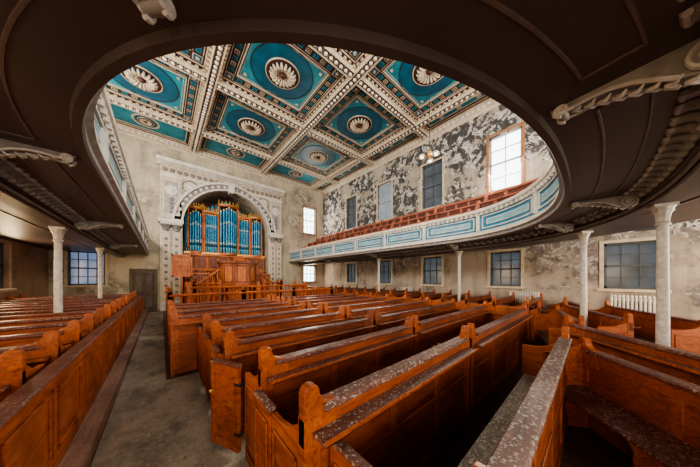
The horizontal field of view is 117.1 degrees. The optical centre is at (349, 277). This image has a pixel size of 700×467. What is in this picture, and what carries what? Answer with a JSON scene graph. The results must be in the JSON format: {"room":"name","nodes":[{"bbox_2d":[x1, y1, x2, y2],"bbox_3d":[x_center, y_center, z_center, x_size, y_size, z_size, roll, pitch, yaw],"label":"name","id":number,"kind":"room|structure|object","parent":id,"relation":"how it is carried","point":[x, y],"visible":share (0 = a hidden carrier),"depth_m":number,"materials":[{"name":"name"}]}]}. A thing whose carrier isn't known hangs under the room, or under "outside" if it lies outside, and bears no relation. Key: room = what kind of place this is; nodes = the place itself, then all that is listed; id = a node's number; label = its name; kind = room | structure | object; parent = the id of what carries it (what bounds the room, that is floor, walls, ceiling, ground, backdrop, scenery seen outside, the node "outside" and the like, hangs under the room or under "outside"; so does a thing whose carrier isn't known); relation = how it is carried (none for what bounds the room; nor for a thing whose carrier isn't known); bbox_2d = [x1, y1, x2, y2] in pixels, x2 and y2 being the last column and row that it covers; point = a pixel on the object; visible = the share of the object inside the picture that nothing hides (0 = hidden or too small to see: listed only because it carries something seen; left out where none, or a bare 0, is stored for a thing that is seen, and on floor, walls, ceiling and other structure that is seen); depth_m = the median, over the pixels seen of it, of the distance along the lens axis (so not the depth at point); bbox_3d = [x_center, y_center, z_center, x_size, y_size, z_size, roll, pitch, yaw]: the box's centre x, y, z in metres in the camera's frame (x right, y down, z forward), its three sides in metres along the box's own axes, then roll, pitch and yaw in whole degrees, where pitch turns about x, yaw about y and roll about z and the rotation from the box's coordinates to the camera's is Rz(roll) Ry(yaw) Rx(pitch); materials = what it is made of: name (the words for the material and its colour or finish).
{"room":"house of worship","nodes":[
{"label":"house of worship","id":0,"kind":"room"},
{"bbox_2d":[0,238,47,300],"bbox_3d":[-6.700,-2.875,1.892,0.350,9.250,18.900,0,0,-41],"label":"wall","id":1,"kind":"structure","parent":0,"point":[29,262],"depth_m":7.56,"materials":[{"name":"paint"}]},
{"bbox_2d":[0,239,16,291],"bbox_3d":[-10.442,-0.375,6.325,0.300,1.570,1.320,0,0,-41],"label":"window","id":2,"kind":"structure","parent":1,"relation":"in","point":[10,288],"depth_m":6.65,"materials":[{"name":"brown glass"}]},
{"bbox_2d":[63,251,109,286],"bbox_3d":[-12.064,-0.455,9.828,1.380,1.730,0.300,0,0,-41],"label":"window","id":3,"kind":"structure","parent":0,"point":[80,268],"depth_m":9.81,"materials":[{"name":"blue glass"}]},
{"bbox_2d":[58,309,148,466],"bbox_3d":[-5.406,1.680,3.033,3.100,0.140,18.900,0,0,-41],"label":"floor","id":4,"kind":"structure","parent":0,"point":[80,453],"depth_m":2.56,"materials":[{"name":"brown wood"}]},
{"bbox_2d":[0,348,44,401],"bbox_3d":[-3.594,1.069,0.811,2.772,1.082,0.570,0,0,-41],"label":"pew","id":5,"kind":"object","parent":4,"relation":"on","point":[14,371],"visible":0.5,"depth_m":1.57,"materials":[{"name":"brown wood"}]},
{"bbox_2d":[0,330,70,367],"bbox_3d":[-4.090,1.069,1.373,2.772,1.082,0.570,0,0,-41],"label":"pew","id":6,"kind":"object","parent":4,"relation":"on","point":[49,348],"visible":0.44,"depth_m":2.11,"materials":[{"name":"brown wood"}]},
{"bbox_2d":[0,319,87,347],"bbox_3d":[-4.586,1.069,1.936,2.772,1.082,0.570,0,0,-41],"label":"pew","id":7,"kind":"object","parent":4,"relation":"on","point":[72,333],"visible":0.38,"depth_m":2.57,"materials":[{"name":"brown wood"}]},
{"bbox_2d":[0,312,98,335],"bbox_3d":[-5.082,1.069,2.498,2.772,1.082,0.570,0,0,-41],"label":"pew","id":8,"kind":"object","parent":4,"relation":"on","point":[88,324],"visible":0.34,"depth_m":3.01,"materials":[{"name":"brown wood"}]},
{"bbox_2d":[0,307,107,326],"bbox_3d":[-5.578,1.069,3.061,2.772,1.082,0.570,0,0,-41],"label":"pew","id":9,"kind":"object","parent":4,"relation":"on","point":[100,318],"visible":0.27,"depth_m":3.48,"materials":[{"name":"brown wood"}]},
{"bbox_2d":[0,304,113,320],"bbox_3d":[-6.074,1.069,3.624,2.772,1.082,0.570,0,0,-41],"label":"pew","id":10,"kind":"object","parent":4,"relation":"on","point":[108,313],"visible":0.23,"depth_m":3.94,"materials":[{"name":"brown wood"}]},
{"bbox_2d":[0,301,118,315],"bbox_3d":[-6.570,1.069,4.186,2.772,1.082,0.570,0,0,-41],"label":"pew","id":11,"kind":"object","parent":4,"relation":"on","point":[114,309],"visible":0.19,"depth_m":4.42,"materials":[{"name":"brown wood"}]},
{"bbox_2d":[0,298,122,311],"bbox_3d":[-7.066,1.069,4.749,2.772,1.082,0.570,0,0,-41],"label":"pew","id":12,"kind":"object","parent":4,"relation":"on","point":[119,305],"visible":0.17,"depth_m":4.93,"materials":[{"name":"brown wood"}]},
{"bbox_2d":[0,297,125,308],"bbox_3d":[-7.562,1.069,5.311,2.772,1.082,0.570,0,0,-41],"label":"pew","id":13,"kind":"object","parent":4,"relation":"on","point":[121,298],"visible":0.19,"depth_m":5.41,"materials":[{"name":"brown wood"}]},
{"bbox_2d":[0,295,128,306],"bbox_3d":[-8.058,1.069,5.874,2.772,1.082,0.570,0,0,-41],"label":"pew","id":14,"kind":"object","parent":4,"relation":"on","point":[125,296],"visible":0.11,"depth_m":5.91,"materials":[{"name":"brown wood"}]},
{"bbox_2d":[0,294,131,303],"bbox_3d":[-8.554,1.069,6.436,2.772,1.082,0.570,0,0,-41],"label":"pew","id":15,"kind":"object","parent":4,"relation":"on","point":[129,295],"visible":0.19,"depth_m":6.35,"materials":[{"name":"brown wood"}]},
{"bbox_2d":[0,293,133,301],"bbox_3d":[-9.050,1.069,6.999,2.772,1.082,0.570,0,0,-41],"label":"pew","id":16,"kind":"object","parent":4,"relation":"on","point":[132,298],"visible":0.1,"depth_m":6.79,"materials":[{"name":"brown wood"}]},
{"bbox_2d":[7,292,135,300],"bbox_3d":[-9.546,1.069,7.562,2.772,1.082,0.570,0,0,-41],"label":"pew","id":17,"kind":"object","parent":4,"relation":"on","point":[9,297],"visible":0.16,"depth_m":7.06,"materials":[{"name":"brown wood"}]},
{"bbox_2d":[0,294,143,466],"bbox_3d":[-5.829,1.180,5.593,0.113,0.860,13.700,0,0,-41],"label":"pew partition","id":18,"kind":"structure","parent":4,"relation":"on","point":[40,420],"depth_m":1.85,"materials":[{"name":"brown wood"}]},
{"bbox_2d":[19,291,136,298],"bbox_3d":[-10.042,1.069,8.124,2.772,1.082,0.570,0,0,-41],"label":"pew","id":19,"kind":"object","parent":4,"relation":"on","point":[21,296],"visible":0.1,"depth_m":7.74,"materials":[{"name":"brown wood"}]},
{"bbox_2d":[129,269,157,310],"bbox_3d":[-10.634,0.640,11.042,1.050,2.220,0.150,0,0,-41],"label":"door","id":20,"kind":"structure","parent":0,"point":[142,281],"depth_m":11.10,"materials":[{"name":"paint"}]},
{"bbox_2d":[48,133,322,310],"bbox_3d":[-7.683,-2.875,13.856,14.700,9.250,0.350,0,0,-41],"label":"wall","id":21,"kind":"structure","parent":0,"point":[140,155],"depth_m":11.37,"materials":[{"name":"beige paint"}]},
{"bbox_2d":[191,279,220,302],"bbox_3d":[-7.102,0.659,10.600,1.175,1.240,0.645,0,0,-41],"label":"rail","id":22,"kind":"object","parent":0,"point":[193,283],"depth_m":10.33,"materials":[{"name":"wood"}]},
{"bbox_2d":[183,194,265,273],"bbox_3d":[-8.618,-1.975,14.765,5.400,7.450,2.250,0,0,-41],"label":"wall","id":23,"kind":"structure","parent":0,"point":[245,208],"depth_m":15.06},
{"bbox_2d":[156,154,284,310],"bbox_3d":[-7.510,-2.310,13.509,7.000,8.120,0.538,0,0,-41],"label":"arch surround","id":24,"kind":"object","parent":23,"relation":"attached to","point":[181,183],"visible":0.97,"depth_m":12.11,"materials":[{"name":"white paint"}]},
{"bbox_2d":[263,279,282,296],"bbox_3d":[-4.679,0.659,12.736,1.165,1.240,0.645,0,0,-41],"label":"rail","id":25,"kind":"object","parent":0,"point":[264,282],"depth_m":12.66,"materials":[{"name":"wood"}]},
{"bbox_2d":[302,205,317,235],"bbox_3d":[-3.325,-4.680,17.532,1.380,2.320,0.300,0,0,-41],"label":"window","id":26,"kind":"structure","parent":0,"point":[309,215],"depth_m":17.67,"materials":[{"name":"grey"}]},
{"bbox_2d":[302,265,317,282],"bbox_3d":[-3.325,-0.340,17.532,1.380,1.500,0.300,0,0,-41],"label":"window","id":27,"kind":"structure","parent":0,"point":[309,271],"depth_m":17.67,"materials":[{"name":"grey"}]},
{"bbox_2d":[90,311,632,466],"bbox_3d":[-2.178,1.844,7.612,14.600,0.212,21.500,0,0,-41],"label":"floor","id":28,"kind":"structure","parent":0,"point":[154,420],"depth_m":2.47,"materials":[{"name":"grey concrete"}]},
{"bbox_2d":[48,226,67,312],"bbox_3d":[-5.775,0.375,4.237,0.250,2.750,0.250,0,0,-41],"label":"column","id":29,"kind":"structure","parent":28,"relation":"on","point":[58,233],"depth_m":4.21,"materials":[{"name":"metal"}]},
{"bbox_2d":[95,248,104,297],"bbox_3d":[-8.356,0.375,7.164,0.250,2.750,0.250,0,0,-41],"label":"column","id":30,"kind":"structure","parent":28,"relation":"on","point":[100,251],"depth_m":7.13,"materials":[{"name":"stone"}]},
{"bbox_2d":[171,254,191,302],"bbox_3d":[-7.438,0.360,9.480,0.720,2.780,0.400,0,0,-41],"label":"hymn board","id":31,"kind":"object","parent":28,"relation":"on","point":[181,265],"visible":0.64,"depth_m":9.45,"materials":[{"name":"brown wood"}]},
{"bbox_2d":[166,295,269,344],"bbox_3d":[-3.951,1.159,6.685,2.698,1.182,0.895,0,0,-41],"label":"pew","id":32,"kind":"object","parent":28,"relation":"on","point":[267,298],"visible":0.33,"depth_m":6.22,"materials":[{"name":"brown wood"}]},
{"bbox_2d":[167,296,279,342],"bbox_3d":[-3.429,1.159,6.092,2.698,1.182,0.895,0,0,-41],"label":"pew","id":33,"kind":"object","parent":28,"relation":"on","point":[277,300],"visible":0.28,"depth_m":5.61,"materials":[{"name":"brown wood"}]},
{"bbox_2d":[183,199,265,302],"bbox_3d":[-8.329,-1.670,14.438,4.700,6.840,1.963,0,0,-41],"label":"pipe organ","id":34,"kind":"object","parent":28,"relation":"on","point":[202,226],"visible":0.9,"depth_m":13.67,"materials":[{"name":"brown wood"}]},
{"bbox_2d":[168,298,290,326],"bbox_3d":[-2.906,1.159,5.500,2.698,1.182,0.895,0,0,-41],"label":"pew","id":35,"kind":"object","parent":28,"relation":"on","point":[288,302],"visible":0.23,"depth_m":5.04,"materials":[{"name":"brown wood"}]},
{"bbox_2d":[168,300,304,376],"bbox_3d":[-2.384,1.159,4.907,2.698,1.182,0.895,0,0,-41],"label":"pew","id":36,"kind":"object","parent":28,"relation":"on","point":[182,329],"visible":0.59,"depth_m":3.95,"materials":[{"name":"brown wood"}]},
{"bbox_2d":[196,302,322,385],"bbox_3d":[-1.719,1.159,4.440,2.318,1.182,0.895,0,0,-41],"label":"pew","id":37,"kind":"object","parent":28,"relation":"on","point":[206,319],"visible":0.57,"depth_m":3.89,"materials":[{"name":"brown wood"}]},
{"bbox_2d":[202,306,345,403],"bbox_3d":[-1.196,1.159,3.848,2.318,1.182,0.895,0,0,-41],"label":"pew","id":38,"kind":"object","parent":28,"relation":"on","point":[268,327],"visible":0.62,"depth_m":3.26,"materials":[{"name":"brown wood"}]},
{"bbox_2d":[211,310,375,432],"bbox_3d":[-0.674,1.159,3.255,2.318,1.182,0.895,0,0,-41],"label":"pew","id":39,"kind":"object","parent":28,"relation":"on","point":[244,351],"visible":0.4,"depth_m":2.67,"materials":[{"name":"brown wood"}]},
{"bbox_2d":[271,291,345,302],"bbox_3d":[-1.642,1.159,8.721,3.363,1.182,0.895,0,0,-41],"label":"pew","id":40,"kind":"object","parent":28,"relation":"on","point":[273,297],"visible":0.15,"depth_m":8.34,"materials":[{"name":"brown wood"}]},
{"bbox_2d":[281,292,357,304],"bbox_3d":[-1.120,1.159,8.128,3.363,1.182,0.895,0,0,-41],"label":"pew","id":41,"kind":"object","parent":28,"relation":"on","point":[283,299],"visible":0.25,"depth_m":7.72,"materials":[{"name":"brown wood"}]},
{"bbox_2d":[245,316,417,466],"bbox_3d":[-0.004,1.159,2.576,2.212,1.182,0.570,0,0,-41],"label":"pew","id":42,"kind":"object","parent":28,"relation":"on","point":[332,366],"visible":0.58,"depth_m":2.08,"materials":[{"name":"brown wood"}]},
{"bbox_2d":[209,358,242,452],"bbox_3d":[-1.248,1.265,2.133,0.420,0.850,0.093,0,0,24],"label":"door","id":43,"kind":"structure","parent":42,"relation":"attached to","point":[226,384],"depth_m":2.12,"materials":[{"name":"brown wood"}]},
{"bbox_2d":[292,292,371,308],"bbox_3d":[-0.597,1.159,7.536,3.363,1.182,0.895,0,0,-41],"label":"pew","id":44,"kind":"object","parent":28,"relation":"on","point":[294,301],"visible":0.13,"depth_m":7.12,"materials":[{"name":"brown wood"}]},
{"bbox_2d":[306,294,387,309],"bbox_3d":[-0.075,1.159,6.943,3.363,1.182,0.895,0,0,-41],"label":"pew","id":45,"kind":"object","parent":28,"relation":"on","point":[309,305],"visible":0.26,"depth_m":6.51,"materials":[{"name":"brown wood"}]},
{"bbox_2d":[323,295,408,314],"bbox_3d":[0.448,1.159,6.351,3.363,1.182,0.895,0,0,-41],"label":"pew","id":46,"kind":"object","parent":28,"relation":"on","point":[326,309],"visible":0.18,"depth_m":5.85,"materials":[{"name":"brown wood"}]},
{"bbox_2d":[254,325,478,466],"bbox_3d":[0.378,1.159,2.077,2.238,1.182,0.895,0,0,-41],"label":"pew","id":47,"kind":"object","parent":28,"relation":"on","point":[406,412],"visible":1,"depth_m":1.55,"materials":[{"name":"brown wood"}]},
{"bbox_2d":[354,287,395,295],"bbox_3d":[1.454,1.089,11.577,2.518,1.122,0.885,0,0,-41],"label":"pew","id":48,"kind":"object","parent":28,"relation":"on","point":[394,289],"visible":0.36,"depth_m":10.80,"materials":[{"name":"brown wood"}]},
{"bbox_2d":[365,288,407,297],"bbox_3d":[1.970,1.089,10.992,2.518,1.122,0.885,0,0,-41],"label":"pew","id":49,"kind":"object","parent":28,"relation":"on","point":[383,293],"visible":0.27,"depth_m":10.30,"materials":[{"name":"brown wood"}]},
{"bbox_2d":[345,296,431,320],"bbox_3d":[0.970,1.159,5.758,3.363,1.182,0.895,0,0,-41],"label":"pew","id":50,"kind":"object","parent":28,"relation":"on","point":[350,314],"visible":0.31,"depth_m":5.22,"materials":[{"name":"brown wood"}]},
{"bbox_2d":[373,298,458,331],"bbox_3d":[1.493,1.159,5.165,3.363,1.182,0.895,0,0,-41],"label":"pew","id":51,"kind":"object","parent":28,"relation":"on","point":[390,320],"visible":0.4,"depth_m":4.44,"materials":[{"name":"brown wood"}]},
{"bbox_2d":[330,326,571,466],"bbox_3d":[1.295,1.169,1.891,3.068,1.162,0.805,0,0,-41],"label":"pew","id":52,"kind":"object","parent":28,"relation":"on","point":[529,429],"visible":0.93,"depth_m":1.52,"materials":[{"name":"brown wood"}]},
{"bbox_2d":[412,300,491,355],"bbox_3d":[2.015,1.159,4.573,3.363,1.182,0.895,0,0,-41],"label":"pew","id":53,"kind":"object","parent":28,"relation":"on","point":[443,328],"visible":0.45,"depth_m":3.84,"materials":[{"name":"brown wood"}]},
{"bbox_2d":[455,251,462,301],"bbox_3d":[4.072,0.375,7.975,0.250,2.750,0.250,0,0,-40],"label":"column","id":54,"kind":"structure","parent":28,"relation":"on","point":[458,253],"depth_m":7.93,"materials":[{"name":"metal"}]},
{"bbox_2d":[437,303,533,420],"bbox_3d":[2.538,1.159,3.980,3.363,1.182,0.895,0,0,-41],"label":"pew","id":55,"kind":"object","parent":28,"relation":"on","point":[499,342],"visible":0.77,"depth_m":3.25,"materials":[{"name":"brown wood"}]},
{"bbox_2d":[517,296,546,337],"bbox_3d":[5.717,1.189,6.816,0.570,1.122,2.412,0,0,37],"label":"pew","id":56,"kind":"object","parent":28,"relation":"on","point":[537,310],"visible":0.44,"depth_m":5.86,"materials":[{"name":"brown wood"}]},
{"bbox_2d":[534,305,584,345],"bbox_3d":[4.400,1.199,4.520,0.570,1.102,1.912,0,0,35],"label":"pew","id":57,"kind":"object","parent":28,"relation":"on","point":[546,326],"visible":0.48,"depth_m":5.15,"materials":[{"name":"brown wood"}]},
{"bbox_2d":[548,297,588,313],"bbox_3d":[6.633,1.189,6.503,0.570,1.122,1.912,0,0,33],"label":"pew","id":58,"kind":"object","parent":28,"relation":"on","point":[550,306],"visible":0.2,"depth_m":7.14,"materials":[{"name":"brown wood"}]},
{"bbox_2d":[574,231,592,326],"bbox_3d":[5.071,0.375,4.645,0.250,2.750,0.250,0,0,12],"label":"column","id":59,"kind":"structure","parent":28,"relation":"on","point":[583,236],"depth_m":4.60,"materials":[{"name":"stone"}]},
{"bbox_2d":[545,300,640,337],"bbox_3d":[5.400,1.189,4.976,0.570,1.122,2.412,0,0,25],"label":"pew","id":60,"kind":"object","parent":28,"relation":"on","point":[625,326],"visible":0.35,"depth_m":4.27,"materials":[{"name":"brown wood"}]},
{"bbox_2d":[543,337,699,466],"bbox_3d":[2.523,1.229,1.745,0.570,1.042,1.812,0,0,11],"label":"pew","id":61,"kind":"object","parent":28,"relation":"on","point":[651,416],"visible":0.82,"depth_m":1.94,"materials":[{"name":"brown wood"}]},
{"bbox_2d":[558,315,699,385],"bbox_3d":[3.608,1.189,2.495,0.570,1.122,2.312,0,0,11],"label":"pew","id":62,"kind":"object","parent":28,"relation":"on","point":[678,363],"visible":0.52,"depth_m":2.50,"materials":[{"name":"brown wood"}]},
{"bbox_2d":[592,301,699,353],"bbox_3d":[6.454,1.189,4.826,0.570,1.122,2.612,0,0,25],"label":"pew","id":63,"kind":"object","parent":28,"relation":"on","point":[684,332],"visible":0.38,"depth_m":4.16,"materials":[{"name":"brown wood"}]},
{"bbox_2d":[647,201,679,346],"bbox_3d":[4.269,0.375,2.921,0.250,2.750,0.250,0,0,37],"label":"column","id":64,"kind":"structure","parent":28,"relation":"on","point":[662,212],"depth_m":2.89,"materials":[{"name":"stone"}]},
{"bbox_3d":[-4.171,1.600,9.721,6.400,0.300,3.100,0,0,-41],"label":"platform","id":65,"kind":"object","parent":28,"relation":"on","visible":0},
{"bbox_2d":[184,281,306,302],"bbox_3d":[-4.599,0.794,10.206,5.150,1.310,1.546,0,0,-41],"label":"rail","id":66,"kind":"object","parent":65,"relation":"on","point":[188,289],"visible":0.38,"depth_m":9.17,"materials":[{"name":"brown wood"}]},
{"bbox_2d":[166,283,332,312],"bbox_3d":[-4.188,0.879,9.703,6.300,1.140,3.045,0,0,-41],"label":"rail","id":67,"kind":"object","parent":65,"relation":"on","point":[169,292],"visible":0.33,"depth_m":8.02,"materials":[{"name":"brown wood"}]},
{"bbox_3d":[-6.403,1.515,12.253,4.400,0.470,2.950,0,0,-41],"label":"rostrum platform","id":68,"kind":"object","parent":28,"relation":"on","visible":0},
{"bbox_2d":[190,257,271,301],"bbox_3d":[-6.452,0.051,12.309,4.300,2.479,1.959,0,0,-41],"label":"pulpit","id":69,"kind":"object","parent":68,"relation":"on","point":[237,271],"visible":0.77,"depth_m":11.73,"materials":[{"name":"brown wood"}]},
{"bbox_2d":[323,105,699,319],"bbox_3d":[4.064,-2.875,11.382,0.350,9.250,18.900,0,0,-41],"label":"wall","id":70,"kind":"structure","parent":0,"point":[552,270],"depth_m":9.32,"materials":[{"name":"paint"}]},
{"bbox_2d":[116,98,500,194],"bbox_3d":[-1.318,-7.290,6.637,14.000,0.420,18.900,0,0,-41],"label":"crown molding","id":71,"kind":"structure","parent":70,"relation":"attached to","point":[488,104],"depth_m":11.94,"materials":[{"name":"beige paint"}]},
{"bbox_2d":[0,0,699,263],"bbox_3d":[-1.570,-1.725,6.922,13.980,1.050,18.140,0,0,-41],"label":"balcony","id":72,"kind":"object","parent":70,"relation":"attached to","point":[51,44],"depth_m":1.16,"materials":[{"name":"brown paint"}]},
{"bbox_2d":[69,18,570,262],"bbox_3d":[-2.535,-1.600,8.017,8.140,0.900,15.220,0,0,-41],"label":"parapet","id":73,"kind":"object","parent":72,"relation":"attached to","point":[96,136],"visible":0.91,"depth_m":1.77,"materials":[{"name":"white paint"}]},
{"bbox_2d":[0,141,699,264],"bbox_3d":[-2.211,-1.105,7.649,10.100,0.210,16.200,0,0,-41],"label":"beam","id":74,"kind":"structure","parent":72,"relation":"attached to","point":[685,179],"depth_m":3.39,"materials":[{"name":"brown paint"}]},
{"bbox_2d":[0,138,77,166],"bbox_3d":[-2.981,-1.100,1.901,0.700,0.206,0.130,0,0,-42],"label":"bracket","id":75,"kind":"object","parent":74,"relation":"attached to","point":[8,148],"visible":1,"depth_m":1.95,"materials":[{"name":"paint"}]},
{"bbox_2d":[74,220,123,229],"bbox_3d":[-5.361,-1.100,4.601,0.700,0.206,0.130,0,0,-41],"label":"bracket","id":76,"kind":"object","parent":74,"relation":"attached to","point":[80,225],"visible":0.99,"depth_m":4.51,"materials":[{"name":"paint"}]},
{"bbox_2d":[109,243,137,248],"bbox_3d":[-7.943,-1.100,7.529,0.700,0.206,0.130,0,0,-41],"label":"bracket","id":77,"kind":"object","parent":74,"relation":"attached to","point":[113,245],"visible":1,"depth_m":7.43,"materials":[{"name":"paint"}]},
{"bbox_2d":[132,0,176,24],"bbox_3d":[-0.874,-1.100,0.622,0.130,0.206,0.700,0,0,9],"label":"bracket","id":78,"kind":"object","parent":74,"relation":"attached to","point":[151,10],"visible":1,"depth_m":0.91,"materials":[{"name":"paint"}]},
{"bbox_2d":[535,223,573,232],"bbox_3d":[4.531,-1.100,4.756,0.700,0.206,0.130,0,0,12],"label":"bracket","id":79,"kind":"object","parent":74,"relation":"attached to","point":[561,227],"visible":0.98,"depth_m":4.71,"materials":[{"name":"paint"}]},
{"bbox_2d":[569,195,639,209],"bbox_3d":[3.826,-1.100,3.249,0.700,0.206,0.130,0,0,37],"label":"bracket","id":80,"kind":"object","parent":74,"relation":"attached to","point":[622,202],"visible":1,"depth_m":3.16,"materials":[{"name":"paint"}]},
{"bbox_2d":[550,38,699,124],"bbox_3d":[1.662,-1.100,1.267,0.130,0.206,0.700,0,0,-33],"label":"bracket","id":81,"kind":"object","parent":74,"relation":"attached to","point":[679,67],"visible":1,"depth_m":1.20,"materials":[{"name":"paint"}]},
{"bbox_2d":[0,0,699,262],"bbox_3d":[-2.039,-1.193,7.454,11.140,0.018,16.720,0,0,-41],"label":"trim","id":82,"kind":"structure","parent":72,"relation":"attached to","point":[19,7],"depth_m":1.23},
{"bbox_2d":[0,0,699,263],"bbox_3d":[-2.297,-1.157,7.747,9.464,0.100,15.825,0,0,-41],"label":"trim","id":83,"kind":"structure","parent":72,"relation":"attached to","point":[660,168],"depth_m":2.31,"materials":[{"name":"paint"}]},
{"bbox_2d":[299,208,480,248],"bbox_3d":[-2.271,-1.965,7.717,9.640,0.930,15.920,0,0,-41],"label":"pew","id":84,"kind":"object","parent":72,"relation":"on","point":[468,210],"visible":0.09,"depth_m":9.65,"materials":[{"name":"brown wood"}]},
{"bbox_2d":[308,189,523,245],"bbox_3d":[-2.019,-2.375,7.432,11.160,1.010,16.680,0,0,-41],"label":"pew","id":85,"kind":"object","parent":72,"relation":"on","point":[478,205],"visible":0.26,"depth_m":9.48,"materials":[{"name":"brown wood"}]},
{"bbox_2d":[316,178,537,240],"bbox_3d":[-1.768,-2.805,7.147,12.680,1.110,17.440,0,0,-41],"label":"pew","id":86,"kind":"object","parent":72,"relation":"on","point":[487,196],"visible":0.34,"depth_m":9.78,"materials":[{"name":"brown wood"}]},
{"bbox_2d":[323,177,538,236],"bbox_3d":[-1.583,-2.925,6.937,13.800,1.350,18.000,0,0,-41],"label":"pew","id":87,"kind":"object","parent":72,"relation":"on","point":[492,191],"visible":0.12,"depth_m":10.34,"materials":[{"name":"brown wood"}]},
{"bbox_2d":[344,193,356,230],"bbox_3d":[0.134,-4.755,15.649,0.300,2.470,1.380,0,0,-41],"label":"window","id":88,"kind":"structure","parent":70,"relation":"in","point":[352,202],"depth_m":15.83,"materials":[{"name":"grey glass"}]},
{"bbox_2d":[344,262,357,283],"bbox_3d":[0.134,-0.375,15.649,0.300,1.570,1.320,0,0,-41],"label":"window","id":89,"kind":"structure","parent":70,"relation":"in","point":[352,268],"depth_m":15.78,"materials":[{"name":"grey glass"}]},
{"bbox_2d":[376,178,392,221],"bbox_3d":[2.184,-4.755,13.324,0.300,2.470,1.380,0,0,-41],"label":"window","id":90,"kind":"structure","parent":70,"relation":"in","point":[385,190],"depth_m":13.45,"materials":[{"name":"grey"}]},
{"bbox_2d":[376,259,392,284],"bbox_3d":[2.184,-0.375,13.324,0.300,1.570,1.320,0,0,-41],"label":"window","id":91,"kind":"structure","parent":70,"relation":"in","point":[386,267],"depth_m":13.35,"materials":[{"name":"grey glass"}]},
{"bbox_2d":[419,156,444,210],"bbox_3d":[4.234,-4.755,10.999,0.300,2.470,1.380,0,0,-41],"label":"window","id":92,"kind":"structure","parent":70,"relation":"in","point":[433,174],"depth_m":11.08,"materials":[{"name":"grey glass"}]},
{"bbox_2d":[419,254,444,285],"bbox_3d":[4.234,-0.375,10.999,0.300,1.570,1.320,0,0,-41],"label":"window","id":93,"kind":"structure","parent":70,"relation":"in","point":[434,265],"depth_m":11.05,"materials":[{"name":"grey glass"}]},
{"bbox_2d":[486,121,524,192],"bbox_3d":[6.285,-4.755,8.674,0.300,2.470,1.380,0,0,-41],"label":"window","id":94,"kind":"structure","parent":70,"relation":"in","point":[507,150],"depth_m":8.72,"materials":[{"name":"grey"}]},
{"bbox_2d":[485,248,525,288],"bbox_3d":[6.285,-0.375,8.674,0.300,1.570,1.320,0,0,-41],"label":"window","id":95,"kind":"structure","parent":70,"relation":"in","point":[507,268],"depth_m":8.71,"materials":[{"name":"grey glass"}]},
{"bbox_2d":[509,291,539,305],"bbox_3d":[6.549,1.016,8.056,0.132,1.028,0.885,0,0,-41],"label":"radiator","id":96,"kind":"object","parent":70,"relation":"attached to","point":[529,294],"visible":0.39,"depth_m":8.04,"materials":[{"name":"metal"}]},
{"bbox_2d":[610,295,655,312],"bbox_3d":[8.202,1.016,6.181,0.132,1.028,0.885,0,0,-41],"label":"radiator","id":97,"kind":"object","parent":70,"relation":"attached to","point":[615,298],"visible":0.42,"depth_m":6.12,"materials":[{"name":"metal"}]},
{"bbox_2d":[597,237,671,292],"bbox_3d":[8.335,-0.375,6.348,0.300,1.570,1.320,0,0,-41],"label":"window","id":98,"kind":"structure","parent":70,"relation":"in","point":[630,266],"depth_m":6.44,"materials":[{"name":"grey glass"}]},
{"bbox_2d":[528,338,533,344],"bbox_3d":[2.737,1.700,10.278,3.100,0.100,18.800,0,0,-41],"label":"floor","id":99,"kind":"structure","parent":0,"point":[530,340],"depth_m":5.65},
{"bbox_2d":[377,288,420,299],"bbox_3d":[2.486,1.089,10.407,2.518,1.122,0.885,0,0,-41],"label":"pew","id":100,"kind":"object","parent":99,"relation":"on","point":[398,294],"visible":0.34,"depth_m":9.72,"materials":[{"name":"brown wood"}]},
{"bbox_2d":[391,289,435,299],"bbox_3d":[3.002,1.089,9.822,2.518,1.122,0.885,0,0,-41],"label":"pew","id":101,"kind":"object","parent":99,"relation":"on","point":[414,295],"visible":0.24,"depth_m":9.20,"materials":[{"name":"brown wood"}]},
{"bbox_2d":[407,289,451,301],"bbox_3d":[3.518,1.089,9.237,2.518,1.122,0.885,0,0,-41],"label":"pew","id":102,"kind":"object","parent":99,"relation":"on","point":[436,296],"visible":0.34,"depth_m":8.60,"materials":[{"name":"brown wood"}]},
{"bbox_2d":[424,290,471,305],"bbox_3d":[4.033,1.089,8.652,2.518,1.122,0.885,0,0,-41],"label":"pew","id":103,"kind":"object","parent":99,"relation":"on","point":[448,297],"visible":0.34,"depth_m":7.93,"materials":[{"name":"brown wood"}]},
{"bbox_2d":[444,291,492,309],"bbox_3d":[4.549,1.089,8.067,2.518,1.122,0.885,0,0,-41],"label":"pew","id":104,"kind":"object","parent":99,"relation":"on","point":[462,305],"visible":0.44,"depth_m":7.39,"materials":[{"name":"brown wood"}]},
{"bbox_2d":[467,292,517,313],"bbox_3d":[5.065,1.089,7.482,2.518,1.122,0.885,0,0,-41],"label":"pew","id":105,"kind":"object","parent":99,"relation":"on","point":[508,300],"visible":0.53,"depth_m":6.83,"materials":[{"name":"brown wood"}]},
{"bbox_2d":[495,293,546,338],"bbox_3d":[5.581,1.089,6.896,2.518,1.122,0.885,0,0,-41],"label":"pew","id":106,"kind":"object","parent":99,"relation":"on","point":[505,310],"visible":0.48,"depth_m":6.20,"materials":[{"name":"brown wood"}]},
{"bbox_3d":[-1.434,-7.600,6.768,14.700,0.200,19.250,0,0,-41],"label":"ceiling","id":107,"kind":"structure","parent":0,"visible":0},
{"bbox_2d":[107,44,480,189],"bbox_3d":[-1.318,-7.343,6.637,14.000,0.315,18.900,0,0,-41],"label":"ceiling beams","id":108,"kind":"structure","parent":107,"relation":"attached to","point":[354,74],"depth_m":9.21,"materials":[{"name":"beige paint"}]},
{"bbox_2d":[105,43,489,189],"bbox_3d":[-1.236,-7.415,6.543,13.500,0.190,18.650,0,0,-41],"label":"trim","id":109,"kind":"structure","parent":107,"relation":"attached to","point":[294,79],"depth_m":9.03,"materials":[{"name":"beige paint"}]},
{"bbox_2d":[418,74,439,163],"bbox_3d":[2.907,-5.815,7.691,0.745,3.070,0.710,0,0,-41],"label":"pendant lamp","id":110,"kind":"object","parent":109,"relation":"hanging from","point":[429,153],"visible":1,"depth_m":7.71,"materials":[{"name":"glass"}]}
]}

